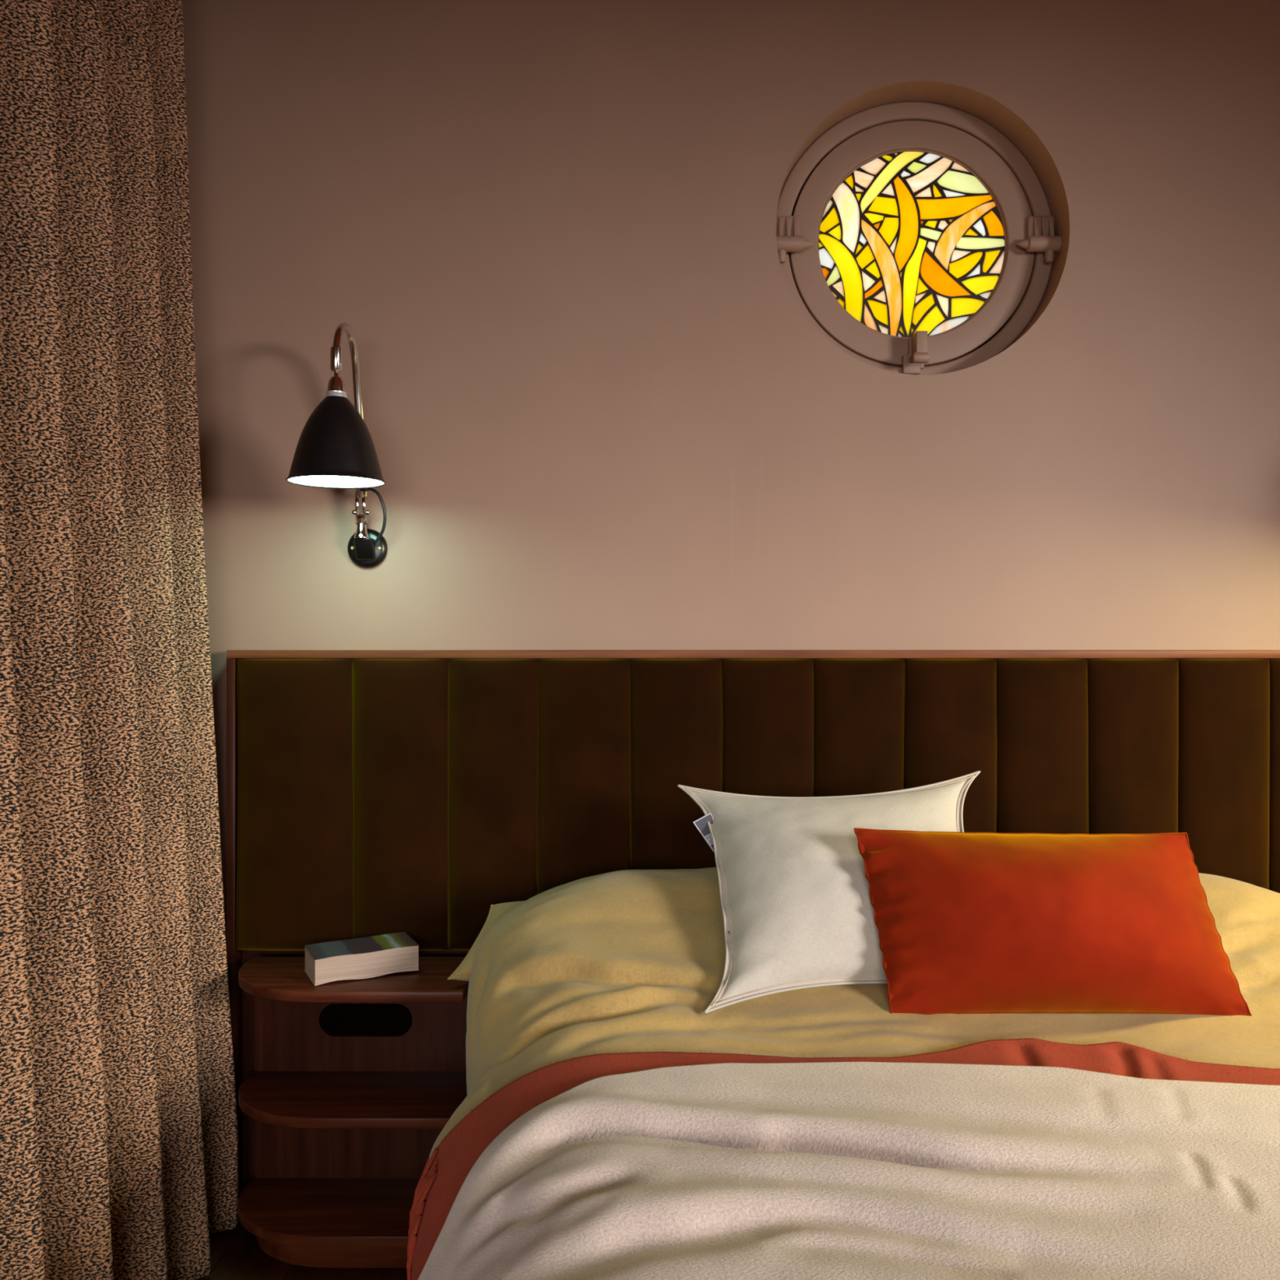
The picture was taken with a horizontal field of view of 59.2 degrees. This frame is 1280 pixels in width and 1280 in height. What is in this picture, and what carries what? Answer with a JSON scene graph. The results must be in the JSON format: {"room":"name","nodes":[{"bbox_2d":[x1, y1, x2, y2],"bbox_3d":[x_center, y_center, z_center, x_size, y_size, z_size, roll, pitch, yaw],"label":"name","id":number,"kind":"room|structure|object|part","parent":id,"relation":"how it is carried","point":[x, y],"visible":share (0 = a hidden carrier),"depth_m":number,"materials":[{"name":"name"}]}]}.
{"room":"bedroom","nodes":[
{"label":"bedroom","id":0,"kind":"room"},
{"bbox_2d":[193,1198,407,1279],"bbox_3d":[0.700,1.180,0.179,3.800,0.060,4.300,0,0,0],"label":"floor","id":1,"kind":"structure","parent":0,"point":[236,1254],"depth_m":2.06,"materials":[{"name":"brown wood"}]},
{"bbox_2d":[238,956,469,1267],"bbox_3d":[-0.546,0.891,2.144,0.457,0.517,0.237,0,0,0],"label":"nightstand","id":2,"kind":"object","parent":1,"relation":"on","point":[349,1094],"visible":0.9,"depth_m":2.20,"materials":[{"name":"brown wood"}]},
{"bbox_2d":[238,1177,420,1246],"bbox_3d":[-0.546,1.083,2.140,0.457,0.020,0.228,0,0,0],"label":"shelf","id":3,"kind":"object","parent":2,"relation":"attached to","point":[300,1211],"depth_m":2.12,"materials":[{"name":"brown wood"}]},
{"bbox_2d":[238,1071,466,1128],"bbox_3d":[-0.546,0.870,2.140,0.457,0.020,0.228,0,0,0],"label":"shelf","id":4,"kind":"object","parent":2,"relation":"attached to","point":[290,1099],"depth_m":2.11,"materials":[{"name":"brown wood"}]},
{"bbox_2d":[238,956,469,1002],"bbox_3d":[-0.546,0.643,2.140,0.457,0.020,0.228,0,0,0],"label":"shelf","id":5,"kind":"object","parent":2,"relation":"attached to","point":[275,978],"depth_m":2.07,"materials":[{"name":"brown wood"}]},
{"bbox_3d":[-0.544,0.901,2.251,0.448,0.498,0.010,0,0,0],"label":"panel","id":6,"kind":"part","parent":2,"relation":"part of","materials":[{"name":"brown wood"}]},
{"bbox_2d":[304,932,418,986],"bbox_3d":[-0.531,0.606,2.149,0.194,0.052,0.109,0,0,-26],"label":"book","id":7,"kind":"object","parent":2,"relation":"on","point":[364,957],"visible":1,"depth_m":2.11,"materials":[{"name":"paper"}]},
{"bbox_2d":[226,649,1279,1195],"bbox_3d":[0.513,0.584,2.287,2.694,1.127,0.083,0,0,0],"label":"headboard","id":8,"kind":"object","parent":1,"relation":"on","point":[366,797],"visible":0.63,"depth_m":2.25,"materials":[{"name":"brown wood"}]},
{"bbox_3d":[-0.696,0.332,2.259,0.236,0.587,0.025,0,0,0],"label":"channel panel","id":9,"kind":"part","parent":8,"relation":"part of","materials":[{"name":"brown fabric"}]},
{"bbox_3d":[-0.483,0.332,2.259,0.193,0.587,0.025,0,0,0],"label":"channel panel","id":10,"kind":"part","parent":8,"relation":"part of","materials":[{"name":"brown fabric"}]},
{"bbox_3d":[-0.297,0.332,2.259,0.182,0.587,0.025,0,0,0],"label":"channel panel","id":11,"kind":"part","parent":8,"relation":"part of","materials":[{"name":"brown fabric"}]},
{"bbox_3d":[-0.112,0.369,2.259,0.189,0.662,0.025,0,0,0],"label":"channel panel","id":12,"kind":"part","parent":8,"relation":"part of","materials":[{"name":"brown fabric"}]},
{"bbox_3d":[0.073,0.369,2.259,0.188,0.662,0.025,0,0,0],"label":"channel panel","id":13,"kind":"part","parent":8,"relation":"part of","materials":[{"name":"brown fabric"}]},
{"bbox_3d":[0.513,0.029,2.299,2.694,0.016,0.059,0,0,0],"label":"rail","id":14,"kind":"part","parent":8,"relation":"part of","materials":[{"name":"brown wood"}]},
{"bbox_3d":[0.258,0.369,2.260,0.185,0.662,0.025,0,0,0],"label":"channel panel","id":15,"kind":"part","parent":8,"relation":"part of","materials":[{"name":"brown fabric"}]},
{"bbox_3d":[0.441,0.369,2.260,0.187,0.662,0.025,0,0,0],"label":"channel panel","id":16,"kind":"part","parent":8,"relation":"part of","materials":[{"name":"brown fabric"}]},
{"bbox_3d":[0.626,0.369,2.258,0.188,0.662,0.026,0,0,0],"label":"channel panel","id":17,"kind":"part","parent":8,"relation":"part of","materials":[{"name":"brown fabric"}]},
{"bbox_3d":[0.812,0.369,2.259,0.186,0.662,0.025,0,0,0],"label":"channel panel","id":18,"kind":"part","parent":8,"relation":"part of","materials":[{"name":"brown fabric"}]},
{"bbox_3d":[0.994,0.369,2.259,0.183,0.662,0.025,0,0,0],"label":"channel panel","id":19,"kind":"part","parent":8,"relation":"part of","materials":[{"name":"brown fabric"}]},
{"bbox_3d":[1.177,0.369,2.258,0.185,0.662,0.026,0,0,0],"label":"channel panel","id":20,"kind":"part","parent":8,"relation":"part of","materials":[{"name":"brown fabric"}]},
{"bbox_3d":[1.361,0.369,2.259,0.186,0.662,0.025,0,0,0],"label":"channel panel","id":21,"kind":"part","parent":8,"relation":"part of","materials":[{"name":"brown fabric"}]},
{"bbox_3d":[0.500,0.915,1.259,1.300,0.410,1.960,0,0,0],"label":"bed","id":22,"kind":"object","parent":1,"relation":"on","visible":0},
{"bbox_2d":[447,900,524,981],"bbox_3d":[0.035,0.561,2.100,0.770,0.146,0.202,0,0,0],"label":"pillow","id":23,"kind":"object","parent":22,"relation":"on","point":[463,972],"visible":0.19,"depth_m":2.10,"materials":[{"name":"fabric"}]},
{"bbox_2d":[428,866,1279,1159],"bbox_3d":[0.500,0.739,1.228,1.612,0.625,2.039,0,0,0],"label":"sheet","id":24,"kind":"object","parent":22,"relation":"on","point":[631,960],"visible":0.31,"depth_m":1.77,"materials":[{"name":"fabric"}]},
{"bbox_2d":[677,770,980,1013],"bbox_3d":[0.347,0.409,1.895,0.556,0.339,0.350,0,0,0],"label":"square cushion","id":25,"kind":"object","parent":24,"relation":"on","point":[798,912],"visible":0.74,"depth_m":1.84,"materials":[{"name":"white fabric"}]},
{"bbox_2d":[694,814,714,835],"bbox_3d":[0.120,0.330,2.003,0.044,0.040,0.001,0,0,0],"label":"print","id":26,"kind":"object","parent":25,"relation":"attached to","point":[704,824],"depth_m":2.00},
{"bbox_2d":[417,1061,1279,1279],"bbox_3d":[0.541,0.808,0.756,1.634,0.484,1.645,0,0,0],"label":"blanket","id":27,"kind":"object","parent":24,"relation":"on","point":[929,1171],"visible":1,"depth_m":1.22,"materials":[{"name":"fabric"}]},
{"bbox_2d":[406,1036,1279,1279],"bbox_3d":[0.504,0.812,0.917,1.617,0.476,1.453,0,0,0],"label":"throw","id":28,"kind":"object","parent":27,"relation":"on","point":[444,1174],"visible":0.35,"depth_m":1.54,"materials":[{"name":"fabric"}]},
{"bbox_2d":[853,827,1251,1016],"bbox_3d":[0.642,0.441,1.750,0.590,0.272,0.182,0,0,0],"label":"lumbar cushion","id":29,"kind":"object","parent":24,"relation":"on","point":[966,922],"visible":1,"depth_m":1.71,"materials":[{"name":"orange fabric"}]},
{"bbox_2d":[182,0,1279,1198],"bbox_3d":[0.700,-0.207,2.429,3.900,2.825,0.200,0,0,0],"label":"wall","id":30,"kind":"structure","parent":0,"point":[602,409],"depth_m":2.33,"materials":[{"name":"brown paint"}]},
{"bbox_2d":[285,322,387,568],"bbox_3d":[-0.563,-0.377,2.164,0.179,0.458,0.329,0,0,0],"label":"wall lamp","id":31,"kind":"object","parent":30,"relation":"attached to","point":[335,449],"visible":1,"depth_m":2.06,"materials":[{"name":"black metal"}]},
{"bbox_3d":[-0.563,-0.371,2.089,0.179,0.158,0.179,0,0,0],"label":"lamp shade","id":32,"kind":"part","parent":31,"relation":"part of","materials":[{"name":"black metal"}]},
{"bbox_2d":[291,475,380,484],"bbox_3d":[-0.563,-0.299,2.089,0.165,0.001,0.165,0,0,0],"label":"diffuser","id":33,"kind":"object","parent":31,"relation":"attached to","point":[297,480],"depth_m":2.11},
{"bbox_3d":[-0.563,-0.497,2.089,0.015,0.030,0.015,0,0,0],"label":"swivel stem","id":34,"kind":"part","parent":31,"relation":"part of","materials":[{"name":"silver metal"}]},
{"bbox_2d":[327,376,345,391],"bbox_3d":[-0.563,-0.473,2.089,0.033,0.030,0.033,0,0,0],"label":"socket","id":35,"kind":"object","parent":31,"relation":"attached to","point":[335,384],"depth_m":2.08,"materials":[{"name":"brown metal"}]},
{"bbox_3d":[-0.565,-0.447,2.186,0.019,0.318,0.209,0,0,0],"label":"arm","id":36,"kind":"part","parent":31,"relation":"part of","materials":[{"name":"silver metal"}]},
{"bbox_3d":[-0.554,-0.259,2.288,0.010,0.010,0.010,0,0,0],"label":"wing knob","id":37,"kind":"part","parent":31,"relation":"part of","materials":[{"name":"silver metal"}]},
{"bbox_3d":[-0.563,-0.189,2.322,0.082,0.082,0.014,0,0,0],"label":"wall plate","id":38,"kind":"part","parent":31,"relation":"part of","materials":[{"name":"black metal"}]},
{"bbox_2d":[775,102,1062,374],"bbox_3d":[0.585,-0.852,2.417,0.612,0.607,0.145,0,0,0],"label":"window","id":39,"kind":"structure","parent":30,"relation":"in","point":[914,237],"depth_m":2.42,"materials":[{"name":"brown paint"}]},
{"bbox_3d":[0.313,-0.875,2.409,0.058,0.063,0.012,0,0,0],"label":"hinge plate","id":40,"kind":"part","parent":39,"relation":"part of","materials":[{"name":"brown paint"}]},
{"bbox_3d":[0.400,-0.789,2.428,0.017,0.027,0.001,0,0,0],"label":"pane","id":41,"kind":"part","parent":39,"relation":"part of","materials":[{"name":"orange glass"}]},
{"bbox_3d":[0.402,-0.822,2.428,0.034,0.046,0.001,0,0,0],"label":"pane","id":42,"kind":"part","parent":39,"relation":"part of","materials":[{"name":"white glass"}]},
{"bbox_3d":[0.404,-0.929,2.428,0.022,0.039,0.001,0,0,0],"label":"pane","id":43,"kind":"part","parent":39,"relation":"part of","materials":[{"name":"beige glass"}]},
{"bbox_3d":[0.408,-0.905,2.428,0.043,0.055,0.001,0,0,0],"label":"pane","id":44,"kind":"part","parent":39,"relation":"part of","materials":[{"name":"yellow glass"}]},
{"bbox_3d":[0.416,-0.784,2.428,0.031,0.046,0.001,0,0,0],"label":"pane","id":45,"kind":"part","parent":39,"relation":"part of","materials":[{"name":"green glass"}]},
{"bbox_3d":[0.419,-0.878,2.428,0.028,0.033,0.001,0,0,0],"label":"pane","id":46,"kind":"part","parent":39,"relation":"part of","materials":[{"name":"yellow glass"}]},
{"bbox_3d":[0.427,-0.756,2.428,0.026,0.036,0.001,0,0,0],"label":"pane","id":47,"kind":"part","parent":39,"relation":"part of","materials":[{"name":"beige glass"}]},
{"bbox_3d":[0.431,-0.722,2.428,0.018,0.028,0.001,0,0,0],"label":"pane","id":48,"kind":"part","parent":39,"relation":"part of","materials":[{"name":"yellow glass"}]},
{"label":"pane","id":49,"kind":"part","parent":39,"relation":"part of","materials":[{"name":"yellow glass"}]},
{"bbox_3d":[0.444,-0.910,2.428,0.059,0.152,0.001,0,0,0],"label":"pane","id":50,"kind":"part","parent":39,"relation":"part of","materials":[{"name":"beige glass"}]},
{"bbox_3d":[0.451,-0.987,2.428,0.019,0.032,0.001,0,0,0],"label":"pane","id":51,"kind":"part","parent":39,"relation":"part of","materials":[{"name":"yellow glass"}]},
{"bbox_3d":[0.471,-0.953,2.428,0.013,0.018,0.001,0,0,0],"label":"pane","id":52,"kind":"part","parent":39,"relation":"part of","materials":[{"name":"yellow glass"}]},
{"bbox_3d":[0.472,-0.842,2.428,0.016,0.025,0.001,0,0,0],"label":"pane","id":53,"kind":"part","parent":39,"relation":"part of","materials":[{"name":"yellow glass"}]},
{"bbox_3d":[0.472,-0.972,2.428,0.020,0.015,0.001,0,0,0],"label":"pane","id":54,"kind":"part","parent":39,"relation":"part of","materials":[{"name":"beige glass"}]},
{"bbox_3d":[0.481,-0.864,2.428,0.016,0.026,0.001,0,0,0],"label":"pane","id":55,"kind":"part","parent":39,"relation":"part of","materials":[{"name":"white glass"}]},
{"bbox_3d":[0.482,-0.992,2.428,0.044,0.039,0.001,0,0,0],"label":"pane","id":56,"kind":"part","parent":39,"relation":"part of","materials":[{"name":"beige glass"}]},
{"bbox_3d":[0.485,-0.826,2.428,0.040,0.053,0.001,0,0,0],"label":"pane","id":57,"kind":"part","parent":39,"relation":"part of","materials":[{"name":"yellow glass"}]},
{"bbox_3d":[0.492,-0.773,2.428,0.030,0.045,0.001,0,0,0],"label":"pane","id":58,"kind":"part","parent":39,"relation":"part of","materials":[{"name":"beige glass"}]},
{"bbox_3d":[0.498,-0.696,2.428,0.030,0.060,0.001,0,0,0],"label":"pane","id":59,"kind":"part","parent":39,"relation":"part of","materials":[{"name":"orange glass"}]},
{"bbox_3d":[0.502,-0.798,2.428,0.032,0.038,0.001,0,0,0],"label":"pane","id":60,"kind":"part","parent":39,"relation":"part of","materials":[{"name":"yellow glass"}]},
{"bbox_3d":[0.501,-1.020,2.428,0.056,0.037,0.001,0,0,0],"label":"pane","id":61,"kind":"part","parent":39,"relation":"part of","materials":[{"name":"beige glass"}]},
{"bbox_3d":[0.504,-0.756,2.428,0.040,0.041,0.001,0,0,0],"label":"pane","id":62,"kind":"part","parent":39,"relation":"part of","materials":[{"name":"glass"}]},
{"bbox_3d":[0.504,-0.909,2.428,0.044,0.023,0.001,0,0,0],"label":"pane","id":63,"kind":"part","parent":39,"relation":"part of","materials":[{"name":"yellow glass"}]},
{"bbox_3d":[0.510,-0.892,2.428,0.015,0.016,0.001,0,0,0],"label":"pane","id":64,"kind":"part","parent":39,"relation":"part of","materials":[{"name":"orange glass"}]},
{"bbox_3d":[0.512,-0.705,2.428,0.046,0.055,0.001,0,0,0],"label":"pane","id":65,"kind":"part","parent":39,"relation":"part of","materials":[{"name":"yellow glass"}]},
{"bbox_3d":[0.516,-0.741,2.428,0.027,0.028,0.001,0,0,0],"label":"pane","id":66,"kind":"part","parent":39,"relation":"part of","materials":[{"name":"beige glass"}]},
{"label":"pane","id":67,"kind":"part","parent":39,"relation":"part of","materials":[{"name":"orange glass"}]},
{"bbox_3d":[0.524,-0.668,2.428,0.021,0.025,0.001,0,0,0],"label":"pane","id":68,"kind":"part","parent":39,"relation":"part of","materials":[{"name":"white glass"}]},
{"bbox_3d":[0.524,-0.934,2.428,0.066,0.043,0.001,0,0,0],"label":"pane","id":69,"kind":"part","parent":39,"relation":"part of","materials":[{"name":"yellow glass"}]},
{"bbox_3d":[0.532,-1.038,2.428,0.024,0.013,0.001,0,0,0],"label":"pane","id":70,"kind":"part","parent":39,"relation":"part of","materials":[{"name":"yellow glass"}]},
{"bbox_3d":[0.534,-0.970,2.428,0.029,0.028,0.001,0,0,0],"label":"pane","id":71,"kind":"part","parent":39,"relation":"part of","materials":[{"name":"beige glass"}]},
{"bbox_3d":[0.536,-0.880,2.428,0.043,0.062,0.001,0,0,0],"label":"pane","id":72,"kind":"part","parent":39,"relation":"part of","materials":[{"name":"yellow glass"}]},
{"label":"pane","id":73,"kind":"part","parent":39,"relation":"part of","materials":[{"name":"yellow glass"}]},
{"bbox_3d":[0.546,-0.851,2.428,0.015,0.038,0.001,0,0,0],"label":"pane","id":74,"kind":"part","parent":39,"relation":"part of","materials":[{"name":"beige glass"}]},
{"bbox_3d":[0.573,-1.004,2.428,0.022,0.015,0.001,0,0,0],"label":"pane","id":75,"kind":"part","parent":39,"relation":"part of","materials":[{"name":"white glass"}]},
{"bbox_3d":[0.573,-0.896,2.428,0.053,0.206,0.001,0,0,0],"label":"pane","id":76,"kind":"part","parent":39,"relation":"part of","materials":[{"name":"orange glass"}]},
{"label":"pane","id":77,"kind":"part","parent":39,"relation":"part of","materials":[{"name":"yellow glass"}]},
{"bbox_3d":[0.591,-0.614,2.409,0.032,0.067,0.012,0,0,0],"label":"latch plate","id":78,"kind":"part","parent":39,"relation":"part of","materials":[{"name":"brown paint"}]},
{"bbox_3d":[0.596,-1.018,2.428,0.042,0.025,0.001,0,0,0],"label":"pane","id":79,"kind":"part","parent":39,"relation":"part of","materials":[{"name":"yellow glass"}]},
{"bbox_3d":[0.605,-0.736,2.428,0.025,0.026,0.001,0,0,0],"label":"pane","id":80,"kind":"part","parent":39,"relation":"part of","materials":[{"name":"glass"}]},
{"bbox_3d":[0.587,-0.590,2.355,0.032,0.022,0.022,0,0,0],"label":"latch knob","id":81,"kind":"part","parent":39,"relation":"part of","materials":[{"name":"brown paint"}]},
{"bbox_3d":[0.609,-0.763,2.428,0.026,0.038,0.001,0,0,0],"label":"pane","id":82,"kind":"part","parent":39,"relation":"part of","materials":[{"name":"yellow glass"}]},
{"bbox_3d":[0.610,-0.966,2.428,0.037,0.022,0.001,0,0,0],"label":"pane","id":83,"kind":"part","parent":39,"relation":"part of","materials":[{"name":"beige glass"}]},
{"bbox_3d":[0.611,-0.712,2.428,0.048,0.069,0.001,0,0,0],"label":"pane","id":84,"kind":"part","parent":39,"relation":"part of","materials":[{"name":"yellow glass"}]},
{"label":"pane","id":85,"kind":"part","parent":39,"relation":"part of","materials":[{"name":"beige glass"}]},
{"bbox_3d":[0.622,-0.686,2.428,0.071,0.071,0.001,0,0,0],"label":"pane","id":86,"kind":"part","parent":39,"relation":"part of","materials":[{"name":"yellow glass"}]},
{"bbox_3d":[0.625,-1.038,2.428,0.050,0.024,0.001,0,0,0],"label":"pane","id":87,"kind":"part","parent":39,"relation":"part of","materials":[{"name":"white glass"}]},
{"bbox_3d":[0.627,-0.874,2.428,0.047,0.028,0.001,0,0,0],"label":"pane","id":88,"kind":"part","parent":39,"relation":"part of","materials":[{"name":"beige glass"}]},
{"bbox_3d":[0.627,-0.847,2.428,0.018,0.025,0.001,0,0,0],"label":"pane","id":89,"kind":"part","parent":39,"relation":"part of","materials":[{"name":"beige glass"}]},
{"bbox_3d":[0.627,-0.895,2.428,0.028,0.017,0.001,0,0,0],"label":"pane","id":90,"kind":"part","parent":39,"relation":"part of","materials":[{"name":"yellow glass"}]},
{"bbox_3d":[0.641,-0.968,2.428,0.020,0.029,0.001,0,0,0],"label":"pane","id":91,"kind":"part","parent":39,"relation":"part of","materials":[{"name":"yellow glass"}]},
{"bbox_3d":[0.651,-0.720,2.428,0.027,0.050,0.001,0,0,0],"label":"pane","id":92,"kind":"part","parent":39,"relation":"part of","materials":[{"name":"white glass"}]},
{"bbox_3d":[0.653,-0.894,2.428,0.022,0.021,0.001,0,0,0],"label":"pane","id":93,"kind":"part","parent":39,"relation":"part of","materials":[{"name":"beige glass"}]},
{"bbox_3d":[0.659,-0.789,2.428,0.110,0.098,0.001,0,0,0],"label":"pane","id":94,"kind":"part","parent":39,"relation":"part of","materials":[{"name":"orange glass"}]},
{"bbox_3d":[0.666,-0.675,2.428,0.087,0.046,0.001,0,0,0],"label":"pane","id":95,"kind":"part","parent":39,"relation":"part of","materials":[{"name":"glass"}]},
{"bbox_3d":[0.677,-0.962,2.428,0.051,0.017,0.001,0,0,0],"label":"pane","id":96,"kind":"part","parent":39,"relation":"part of","materials":[{"name":"white glass"}]},
{"bbox_3d":[0.678,-0.933,2.428,0.166,0.053,0.001,0,0,0],"label":"pane","id":97,"kind":"part","parent":39,"relation":"part of","materials":[{"name":"orange glass"}]},
{"bbox_3d":[0.693,-1.019,2.428,0.045,0.025,0.001,0,0,0],"label":"pane","id":98,"kind":"part","parent":39,"relation":"part of","materials":[{"name":"beige glass"}]},
{"bbox_3d":[0.692,-0.828,2.428,0.045,0.026,0.001,0,0,0],"label":"pane","id":99,"kind":"part","parent":39,"relation":"part of","materials":[{"name":"beige glass"}]},
{"bbox_3d":[0.696,-0.987,2.428,0.113,0.050,0.001,0,0,0],"label":"pane","id":100,"kind":"part","parent":39,"relation":"part of","materials":[{"name":"yellow glass"}]},
{"label":"pane","id":101,"kind":"part","parent":39,"relation":"part of","materials":[{"name":"orange glass"}]},
{"label":"pane","id":102,"kind":"part","parent":39,"relation":"part of","materials":[{"name":"yellow glass"}]},
{"bbox_3d":[0.706,-0.716,2.428,0.072,0.043,0.001,0,0,0],"label":"pane","id":103,"kind":"part","parent":39,"relation":"part of","materials":[{"name":"yellow glass"}]},
{"bbox_3d":[0.713,-0.879,2.428,0.030,0.016,0.001,0,0,0],"label":"pane","id":104,"kind":"part","parent":39,"relation":"part of","materials":[{"name":"yellow glass"}]},
{"bbox_3d":[0.717,-0.796,2.428,0.031,0.030,0.001,0,0,0],"label":"pane","id":105,"kind":"part","parent":39,"relation":"part of","materials":[{"name":"white glass"}]},
{"bbox_3d":[0.731,-0.888,2.428,0.028,0.037,0.001,0,0,0],"label":"pane","id":106,"kind":"part","parent":39,"relation":"part of","materials":[{"name":"white glass"}]},
{"bbox_3d":[0.734,-0.855,2.428,0.106,0.026,0.001,0,0,0],"label":"pane","id":107,"kind":"part","parent":39,"relation":"part of","materials":[{"name":"beige glass"}]},
{"bbox_3d":[0.732,-0.765,2.428,0.082,0.042,0.001,0,0,0],"label":"pane","id":108,"kind":"part","parent":39,"relation":"part of","materials":[{"name":"yellow glass"}]},
{"bbox_3d":[0.744,-0.743,2.428,0.026,0.016,0.001,0,0,0],"label":"pane","id":109,"kind":"part","parent":39,"relation":"part of","materials":[{"name":"white glass"}]},
{"bbox_3d":[0.757,-0.816,2.428,0.039,0.050,0.001,0,0,0],"label":"pane","id":110,"kind":"part","parent":39,"relation":"part of","materials":[{"name":"yellow glass"}]},
{"bbox_3d":[0.762,-0.898,2.428,0.047,0.056,0.001,0,0,0],"label":"pane","id":111,"kind":"part","parent":39,"relation":"part of","materials":[{"name":"orange glass"}]},
{"bbox_3d":[0.768,-0.815,2.428,0.034,0.050,0.001,0,0,0],"label":"pane","id":112,"kind":"part","parent":39,"relation":"part of","materials":[{"name":"beige glass"}]},
{"bbox_3d":[0.857,-0.875,2.409,0.058,0.063,0.012,0,0,0],"label":"hinge plate","id":113,"kind":"part","parent":39,"relation":"part of","materials":[{"name":"brown paint"}]},
{"bbox_3d":[0.700,-1.620,0.179,4.000,0.100,4.500,0,0,0],"label":"ceiling","id":114,"kind":"structure","parent":0,"visible":0},
{"bbox_2d":[0,0,238,1279],"bbox_3d":[-0.912,-0.206,1.737,0.297,2.688,0.951,0,0,0],"label":"curtain","id":115,"kind":"object","parent":114,"relation":"hanging from","point":[119,1133],"visible":1,"depth_m":1.82,"materials":[{"name":"fabric"}]}
]}

